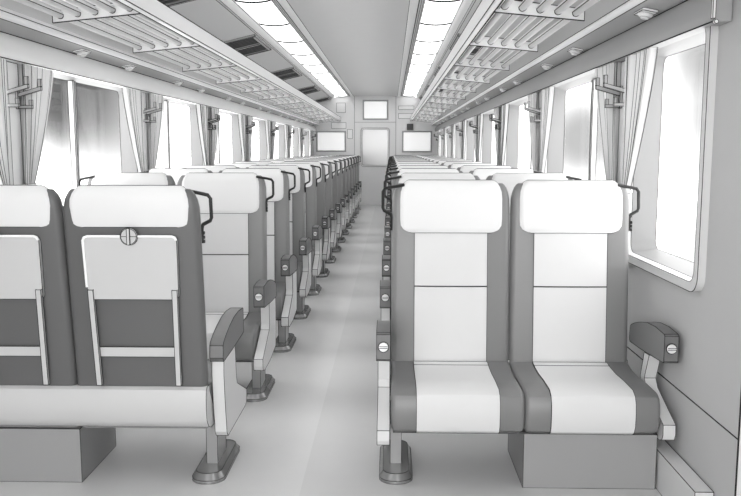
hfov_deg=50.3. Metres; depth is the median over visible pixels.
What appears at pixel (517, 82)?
reading lamp
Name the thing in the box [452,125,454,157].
curtain
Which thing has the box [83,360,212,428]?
cushion
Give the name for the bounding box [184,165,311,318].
seat
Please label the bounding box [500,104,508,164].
curtain
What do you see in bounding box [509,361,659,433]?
cushion
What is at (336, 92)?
diffuser
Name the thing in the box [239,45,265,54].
grille
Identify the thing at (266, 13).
diffuser
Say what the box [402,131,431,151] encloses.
poster frame
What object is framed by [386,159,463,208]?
seat
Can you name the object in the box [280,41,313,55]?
diffuser
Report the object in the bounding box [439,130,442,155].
window
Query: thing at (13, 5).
wall
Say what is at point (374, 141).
door
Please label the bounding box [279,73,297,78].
grille
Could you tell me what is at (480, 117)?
curtain
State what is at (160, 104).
coat hook
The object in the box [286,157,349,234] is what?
seat
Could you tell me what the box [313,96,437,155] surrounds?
wall
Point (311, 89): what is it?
ceiling vent
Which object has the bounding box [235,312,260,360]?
cushion
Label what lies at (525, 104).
coat hook
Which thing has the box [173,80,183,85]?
reading lamp
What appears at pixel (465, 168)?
seat
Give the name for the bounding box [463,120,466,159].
curtain
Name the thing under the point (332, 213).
seat
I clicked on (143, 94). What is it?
trim
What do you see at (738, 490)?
wall
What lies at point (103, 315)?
seat
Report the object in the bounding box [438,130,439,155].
curtain
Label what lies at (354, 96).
trim
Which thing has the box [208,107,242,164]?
window
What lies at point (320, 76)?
diffuser
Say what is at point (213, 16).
ceiling
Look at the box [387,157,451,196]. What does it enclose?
seat
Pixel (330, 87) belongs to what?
diffuser
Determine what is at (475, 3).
ceiling
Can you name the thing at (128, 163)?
window
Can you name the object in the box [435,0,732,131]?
trim
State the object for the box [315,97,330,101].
ceiling vent
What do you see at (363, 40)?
ceiling
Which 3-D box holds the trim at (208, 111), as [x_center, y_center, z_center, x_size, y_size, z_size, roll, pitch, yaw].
[-1.501,-0.867,7.269,0.012,0.849,0.127,0,7,1]
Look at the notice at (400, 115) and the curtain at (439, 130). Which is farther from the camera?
the notice at (400, 115)
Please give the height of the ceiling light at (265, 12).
0.039 m
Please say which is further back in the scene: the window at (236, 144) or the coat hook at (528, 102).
the window at (236, 144)
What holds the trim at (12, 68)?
attached to the wall at (13, 5)
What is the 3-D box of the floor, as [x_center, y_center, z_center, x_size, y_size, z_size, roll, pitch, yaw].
[-0.002,0.255,7.991,3.260,0.050,18.990,0,7,1]
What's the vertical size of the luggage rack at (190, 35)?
0.136 m
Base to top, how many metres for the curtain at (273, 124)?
0.881 m
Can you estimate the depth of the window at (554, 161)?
4.97 m
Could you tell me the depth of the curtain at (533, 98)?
5.41 m
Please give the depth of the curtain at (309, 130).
16.20 m
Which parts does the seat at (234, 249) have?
grab handle, backrest, backrest, backrest panel, cushion panel, leg, foot plate, armrest, grab handle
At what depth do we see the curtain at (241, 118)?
8.84 m
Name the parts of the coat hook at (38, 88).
plate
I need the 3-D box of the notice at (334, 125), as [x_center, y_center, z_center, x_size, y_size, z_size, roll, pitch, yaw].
[-0.692,-2.669,17.212,0.322,0.135,0.010,0,7,1]
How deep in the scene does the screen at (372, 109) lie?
17.15 m
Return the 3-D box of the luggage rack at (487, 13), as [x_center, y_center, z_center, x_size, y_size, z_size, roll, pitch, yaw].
[0.872,-1.773,9.116,0.430,0.136,16.173,0,7,1]
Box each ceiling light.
[234,0,346,96]
[403,0,460,96]
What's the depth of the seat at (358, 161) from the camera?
16.22 m
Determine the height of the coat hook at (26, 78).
0.133 m
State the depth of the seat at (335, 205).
9.70 m
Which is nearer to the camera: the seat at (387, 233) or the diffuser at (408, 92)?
the seat at (387, 233)
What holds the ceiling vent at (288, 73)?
in the ceiling at (213, 16)
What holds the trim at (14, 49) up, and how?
attached to the wall at (13, 5)
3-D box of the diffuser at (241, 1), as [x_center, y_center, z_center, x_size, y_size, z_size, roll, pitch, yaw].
[-0.928,-1.849,5.564,0.284,0.039,1.163,0,7,1]
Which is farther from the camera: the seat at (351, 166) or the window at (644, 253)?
the seat at (351, 166)
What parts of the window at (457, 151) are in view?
frame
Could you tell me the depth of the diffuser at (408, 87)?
14.75 m
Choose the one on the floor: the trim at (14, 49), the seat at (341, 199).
the seat at (341, 199)
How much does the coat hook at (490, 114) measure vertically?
0.136 m
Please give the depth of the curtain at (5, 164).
3.37 m
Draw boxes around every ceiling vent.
[159,0,194,6]
[224,34,270,55]
[271,67,301,79]
[298,85,319,93]
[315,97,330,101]
[449,33,480,54]
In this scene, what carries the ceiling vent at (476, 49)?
in the ceiling at (475, 3)
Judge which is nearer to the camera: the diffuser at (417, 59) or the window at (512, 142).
the window at (512, 142)
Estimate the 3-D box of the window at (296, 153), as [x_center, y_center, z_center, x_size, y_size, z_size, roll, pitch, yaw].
[-1.387,-1.701,13.777,0.149,0.907,1.735,0,7,1]
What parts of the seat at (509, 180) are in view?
armrest, grab handle, backrest, backrest panel, backrest, grab handle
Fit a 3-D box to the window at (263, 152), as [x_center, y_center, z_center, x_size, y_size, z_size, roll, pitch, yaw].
[-1.482,-1.236,10.058,0.149,0.907,1.735,0,7,1]
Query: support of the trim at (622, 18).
attached to the wall at (701, 392)
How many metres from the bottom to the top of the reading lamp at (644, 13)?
0.037 m
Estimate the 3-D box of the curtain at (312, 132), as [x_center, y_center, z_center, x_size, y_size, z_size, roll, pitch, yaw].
[-1.227,-2.037,16.767,0.049,0.881,0.339,0,7,1]
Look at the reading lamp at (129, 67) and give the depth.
4.83 m
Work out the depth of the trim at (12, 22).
4.40 m
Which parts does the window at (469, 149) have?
frame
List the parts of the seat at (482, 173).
grab handle, backrest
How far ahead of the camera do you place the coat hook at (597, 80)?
3.47 m
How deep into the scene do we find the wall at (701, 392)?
2.53 m
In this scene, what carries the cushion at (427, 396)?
on the seat at (528, 344)
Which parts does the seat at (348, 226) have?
backrest, armrest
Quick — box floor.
[0,205,660,495]
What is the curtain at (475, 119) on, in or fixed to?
hanging from the wall at (701, 392)
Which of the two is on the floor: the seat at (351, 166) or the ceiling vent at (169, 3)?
the seat at (351, 166)
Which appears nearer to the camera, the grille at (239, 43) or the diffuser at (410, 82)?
the grille at (239, 43)
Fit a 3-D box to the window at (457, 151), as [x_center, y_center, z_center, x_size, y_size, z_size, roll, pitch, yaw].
[1.378,-1.460,11.847,0.149,0.907,1.735,0,7,1]
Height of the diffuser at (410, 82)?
0.039 m
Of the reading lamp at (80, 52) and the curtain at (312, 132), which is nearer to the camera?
the reading lamp at (80, 52)
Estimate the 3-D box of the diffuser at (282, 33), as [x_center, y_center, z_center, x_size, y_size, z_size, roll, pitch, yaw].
[-0.870,-2.136,7.866,0.284,0.039,1.163,0,7,1]
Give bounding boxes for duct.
[655,440,713,495]
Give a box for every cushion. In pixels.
[0,425,77,426]
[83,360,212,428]
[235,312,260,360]
[276,282,284,318]
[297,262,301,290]
[311,247,314,266]
[391,361,524,431]
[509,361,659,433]
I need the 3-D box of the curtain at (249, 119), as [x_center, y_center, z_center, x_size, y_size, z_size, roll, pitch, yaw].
[-1.417,-1.106,9.327,0.049,0.881,0.339,0,7,1]
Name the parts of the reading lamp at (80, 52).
plate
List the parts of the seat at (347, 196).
backrest, armrest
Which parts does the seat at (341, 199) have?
backrest, foot plate, armrest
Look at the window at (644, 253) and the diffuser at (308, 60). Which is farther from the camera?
the diffuser at (308, 60)
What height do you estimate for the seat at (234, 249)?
1.099 m
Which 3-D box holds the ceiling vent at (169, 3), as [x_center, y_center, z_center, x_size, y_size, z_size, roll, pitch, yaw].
[-1.325,-1.677,5.056,0.331,0.102,1.044,0,7,1]
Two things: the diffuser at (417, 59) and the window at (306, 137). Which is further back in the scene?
the window at (306, 137)
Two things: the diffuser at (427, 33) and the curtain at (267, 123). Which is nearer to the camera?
the diffuser at (427, 33)
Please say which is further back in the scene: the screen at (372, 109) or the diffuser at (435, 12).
the screen at (372, 109)
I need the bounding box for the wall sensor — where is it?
[407,124,412,129]
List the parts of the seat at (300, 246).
backrest, backrest panel, leg, foot plate, grab handle, armrest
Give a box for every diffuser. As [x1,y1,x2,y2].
[234,0,270,2]
[238,1,289,25]
[262,25,302,42]
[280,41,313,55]
[293,55,321,65]
[304,65,328,73]
[312,73,333,80]
[319,80,337,85]
[325,85,341,90]
[330,90,345,94]
[404,90,418,94]
[405,85,420,90]
[406,79,422,85]
[407,73,426,79]
[409,64,430,73]
[411,54,435,65]
[413,41,441,55]
[416,24,449,42]
[420,0,460,25]
[427,0,460,2]
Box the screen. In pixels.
[316,131,345,151]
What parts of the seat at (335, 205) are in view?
backrest, foot plate, armrest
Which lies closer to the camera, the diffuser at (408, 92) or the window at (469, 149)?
the window at (469, 149)
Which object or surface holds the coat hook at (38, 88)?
attached to the wall at (13, 5)
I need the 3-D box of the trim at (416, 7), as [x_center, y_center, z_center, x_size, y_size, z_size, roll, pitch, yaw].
[0.577,-2.102,7.681,0.470,0.076,18.990,0,7,1]
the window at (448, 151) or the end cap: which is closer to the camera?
the end cap
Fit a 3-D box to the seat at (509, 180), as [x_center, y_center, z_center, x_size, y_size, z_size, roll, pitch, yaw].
[0.579,0.182,3.952,1.084,1.099,0.589,0,7,1]
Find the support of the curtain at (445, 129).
hanging from the wall at (701, 392)
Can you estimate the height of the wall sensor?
0.136 m
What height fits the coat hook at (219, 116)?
0.136 m
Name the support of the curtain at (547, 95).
hanging from the wall at (701, 392)
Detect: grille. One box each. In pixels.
[159,0,179,3]
[228,38,257,48]
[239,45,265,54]
[274,69,293,75]
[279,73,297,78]
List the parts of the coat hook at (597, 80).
plate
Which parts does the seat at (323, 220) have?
backrest, leg, foot plate, grab handle, armrest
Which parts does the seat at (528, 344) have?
armrest, grab handle, leg, foot plate, backrest, backrest panel, cushion panel, backrest, backrest panel, cushion panel, grab handle, armrest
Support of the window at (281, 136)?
in the wall at (13, 5)
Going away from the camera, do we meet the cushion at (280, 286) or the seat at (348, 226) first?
the cushion at (280, 286)
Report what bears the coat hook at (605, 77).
attached to the wall at (701, 392)
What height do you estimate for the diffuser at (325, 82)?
0.039 m
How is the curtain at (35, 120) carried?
hanging from the wall at (13, 5)
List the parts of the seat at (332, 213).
backrest, foot plate, armrest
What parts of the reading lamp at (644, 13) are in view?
plate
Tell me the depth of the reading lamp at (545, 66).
4.77 m
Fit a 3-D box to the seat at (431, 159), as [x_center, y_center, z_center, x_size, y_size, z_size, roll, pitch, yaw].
[0.745,-0.633,10.465,1.087,1.103,0.592,0,7,1]
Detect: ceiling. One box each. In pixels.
[170,0,331,99]
[287,0,409,95]
[419,0,542,98]
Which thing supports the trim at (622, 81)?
attached to the wall at (701, 392)
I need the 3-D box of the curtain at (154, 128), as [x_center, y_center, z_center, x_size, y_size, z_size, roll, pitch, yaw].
[-1.512,-0.641,5.607,0.048,0.881,0.338,0,7,1]
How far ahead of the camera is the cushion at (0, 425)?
2.89 m
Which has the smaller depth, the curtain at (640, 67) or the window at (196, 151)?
the curtain at (640, 67)
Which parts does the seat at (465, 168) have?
grab handle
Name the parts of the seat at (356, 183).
backrest, armrest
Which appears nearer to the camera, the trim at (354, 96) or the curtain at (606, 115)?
the curtain at (606, 115)
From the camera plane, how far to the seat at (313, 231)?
6.91 m
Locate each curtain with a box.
[0,58,11,184]
[23,64,53,184]
[122,87,144,172]
[149,93,162,168]
[196,104,208,164]
[210,108,218,164]
[238,114,245,160]
[247,116,252,160]
[265,120,270,158]
[271,122,275,158]
[284,125,287,156]
[289,126,291,156]
[298,128,300,155]
[301,129,303,155]
[309,130,311,155]
[311,131,313,154]
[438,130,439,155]
[442,129,443,156]
[444,128,446,156]
[450,126,451,156]
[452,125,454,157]
[460,121,462,158]
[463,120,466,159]
[473,116,477,160]
[478,114,483,160]
[494,107,499,164]
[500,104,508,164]
[528,93,537,170]
[539,86,554,172]
[595,62,615,180]
[622,47,657,196]
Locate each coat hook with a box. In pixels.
[7,76,28,106]
[15,79,42,108]
[143,102,156,121]
[144,103,161,122]
[208,114,217,128]
[208,115,220,129]
[470,121,477,132]
[489,114,500,128]
[491,114,500,128]
[524,103,540,122]
[527,101,540,121]
[595,78,622,107]
[603,75,624,105]
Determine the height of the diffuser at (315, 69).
0.039 m
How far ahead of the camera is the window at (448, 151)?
14.52 m
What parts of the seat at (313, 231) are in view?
backrest panel, backrest, leg, foot plate, grab handle, armrest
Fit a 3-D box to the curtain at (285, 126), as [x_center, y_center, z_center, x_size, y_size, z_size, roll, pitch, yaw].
[-1.335,-1.511,12.562,0.049,0.881,0.355,0,7,1]
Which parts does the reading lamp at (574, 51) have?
plate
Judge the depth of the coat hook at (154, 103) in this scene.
5.27 m
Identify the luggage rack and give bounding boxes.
[14,0,340,122]
[410,0,599,122]
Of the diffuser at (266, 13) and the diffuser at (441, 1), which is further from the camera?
the diffuser at (266, 13)
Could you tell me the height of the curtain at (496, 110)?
0.881 m
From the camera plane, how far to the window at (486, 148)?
8.93 m
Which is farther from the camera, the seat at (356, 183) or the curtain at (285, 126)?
the seat at (356, 183)
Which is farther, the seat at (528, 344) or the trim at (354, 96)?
the trim at (354, 96)
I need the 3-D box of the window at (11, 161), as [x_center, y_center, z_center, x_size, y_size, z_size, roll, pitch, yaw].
[-1.662,-0.358,3.037,0.148,0.905,0.888,0,7,1]
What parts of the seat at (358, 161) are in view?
backrest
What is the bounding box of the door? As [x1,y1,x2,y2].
[356,123,393,204]
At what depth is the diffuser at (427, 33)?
7.81 m
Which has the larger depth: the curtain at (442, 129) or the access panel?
the access panel
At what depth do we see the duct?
2.71 m
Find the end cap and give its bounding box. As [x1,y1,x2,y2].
[711,0,718,23]
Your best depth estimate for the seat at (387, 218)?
7.82 m
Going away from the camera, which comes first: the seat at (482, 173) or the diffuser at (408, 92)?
the seat at (482, 173)
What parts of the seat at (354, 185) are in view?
backrest, armrest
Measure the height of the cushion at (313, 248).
0.164 m
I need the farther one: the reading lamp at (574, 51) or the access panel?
the access panel
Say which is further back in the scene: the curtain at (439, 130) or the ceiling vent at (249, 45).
the curtain at (439, 130)
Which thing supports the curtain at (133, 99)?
hanging from the wall at (13, 5)
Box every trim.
[0,6,319,125]
[0,31,315,131]
[7,61,23,184]
[142,92,147,170]
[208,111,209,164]
[219,0,352,97]
[354,96,395,154]
[397,0,472,97]
[431,0,685,125]
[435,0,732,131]
[617,61,624,182]
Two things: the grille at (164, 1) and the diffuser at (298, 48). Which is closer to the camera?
the grille at (164, 1)
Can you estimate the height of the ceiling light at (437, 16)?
0.039 m
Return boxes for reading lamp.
[73,49,90,56]
[122,64,135,70]
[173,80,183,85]
[197,88,205,92]
[512,80,521,84]
[540,63,552,69]
[567,47,583,55]
[634,7,658,19]
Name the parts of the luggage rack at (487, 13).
rail, rail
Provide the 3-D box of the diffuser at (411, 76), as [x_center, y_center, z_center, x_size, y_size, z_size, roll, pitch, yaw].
[0.732,-2.707,12.431,0.284,0.039,1.163,0,7,1]
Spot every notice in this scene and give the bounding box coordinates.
[331,122,345,128]
[347,129,352,138]
[398,106,413,109]
[398,113,411,118]
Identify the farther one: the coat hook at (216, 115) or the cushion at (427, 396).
the coat hook at (216, 115)
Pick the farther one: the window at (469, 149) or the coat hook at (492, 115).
the window at (469, 149)
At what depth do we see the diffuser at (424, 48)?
8.96 m
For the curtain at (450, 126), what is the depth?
12.82 m
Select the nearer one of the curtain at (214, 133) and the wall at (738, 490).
the wall at (738, 490)
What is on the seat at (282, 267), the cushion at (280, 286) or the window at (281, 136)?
the cushion at (280, 286)
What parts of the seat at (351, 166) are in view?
backrest, armrest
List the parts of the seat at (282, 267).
backrest, backrest panel, leg, foot plate, grab handle, armrest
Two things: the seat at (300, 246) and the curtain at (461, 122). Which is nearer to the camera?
the seat at (300, 246)
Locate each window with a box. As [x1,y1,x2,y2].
[5,60,13,184]
[18,64,144,188]
[146,93,203,169]
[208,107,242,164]
[246,116,267,160]
[276,123,285,157]
[288,126,299,156]
[301,130,309,155]
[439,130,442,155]
[446,127,450,156]
[454,123,460,158]
[465,118,473,160]
[480,107,500,162]
[504,92,540,171]
[545,62,620,181]
[628,26,718,291]
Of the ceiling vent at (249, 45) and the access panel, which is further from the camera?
the access panel
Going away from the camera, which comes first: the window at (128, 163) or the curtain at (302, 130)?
the window at (128, 163)
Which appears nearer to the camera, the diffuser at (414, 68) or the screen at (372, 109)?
the diffuser at (414, 68)
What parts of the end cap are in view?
plate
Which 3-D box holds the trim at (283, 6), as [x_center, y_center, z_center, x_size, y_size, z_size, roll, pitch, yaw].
[-0.840,-2.106,7.717,0.470,0.076,18.990,0,7,1]
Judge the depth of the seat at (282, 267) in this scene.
5.05 m
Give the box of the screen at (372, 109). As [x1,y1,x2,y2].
[363,100,387,119]
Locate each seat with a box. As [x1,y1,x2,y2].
[0,185,246,483]
[78,173,276,401]
[139,168,297,352]
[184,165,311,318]
[214,163,322,295]
[235,161,330,277]
[252,160,336,263]
[265,159,341,251]
[276,158,345,242]
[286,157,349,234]
[300,156,355,222]
[309,157,352,228]
[312,155,359,213]
[321,156,357,217]
[329,155,361,209]
[376,180,678,488]
[380,173,581,399]
[382,168,542,319]
[383,165,513,254]
[384,163,494,279]
[385,161,481,225]
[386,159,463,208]
[386,160,471,215]
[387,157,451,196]
[387,158,456,202]
[388,155,436,184]
[388,156,442,190]
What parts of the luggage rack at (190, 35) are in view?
rail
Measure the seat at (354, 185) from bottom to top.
1.103 m
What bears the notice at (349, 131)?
attached to the wall at (400, 125)
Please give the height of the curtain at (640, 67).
0.881 m
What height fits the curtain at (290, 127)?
0.881 m
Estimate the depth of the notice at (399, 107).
17.12 m
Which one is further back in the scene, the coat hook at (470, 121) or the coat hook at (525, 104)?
the coat hook at (470, 121)
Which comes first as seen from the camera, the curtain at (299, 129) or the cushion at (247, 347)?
the cushion at (247, 347)
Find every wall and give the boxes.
[0,0,313,154]
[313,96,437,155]
[438,0,740,495]
[736,422,740,495]
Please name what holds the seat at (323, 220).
on the floor
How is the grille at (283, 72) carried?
attached to the ceiling vent at (288, 73)
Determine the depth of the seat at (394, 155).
15.27 m
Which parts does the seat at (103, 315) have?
backrest, backrest, grab handle, leg, foot plate, armrest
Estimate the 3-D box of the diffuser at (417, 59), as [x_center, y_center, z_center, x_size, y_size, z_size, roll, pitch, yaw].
[0.673,-2.420,10.130,0.284,0.039,1.163,0,7,1]
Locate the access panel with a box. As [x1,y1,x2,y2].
[336,103,345,112]
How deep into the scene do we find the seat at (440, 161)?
8.75 m
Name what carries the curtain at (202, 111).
hanging from the wall at (13, 5)
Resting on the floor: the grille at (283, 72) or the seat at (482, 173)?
the seat at (482, 173)

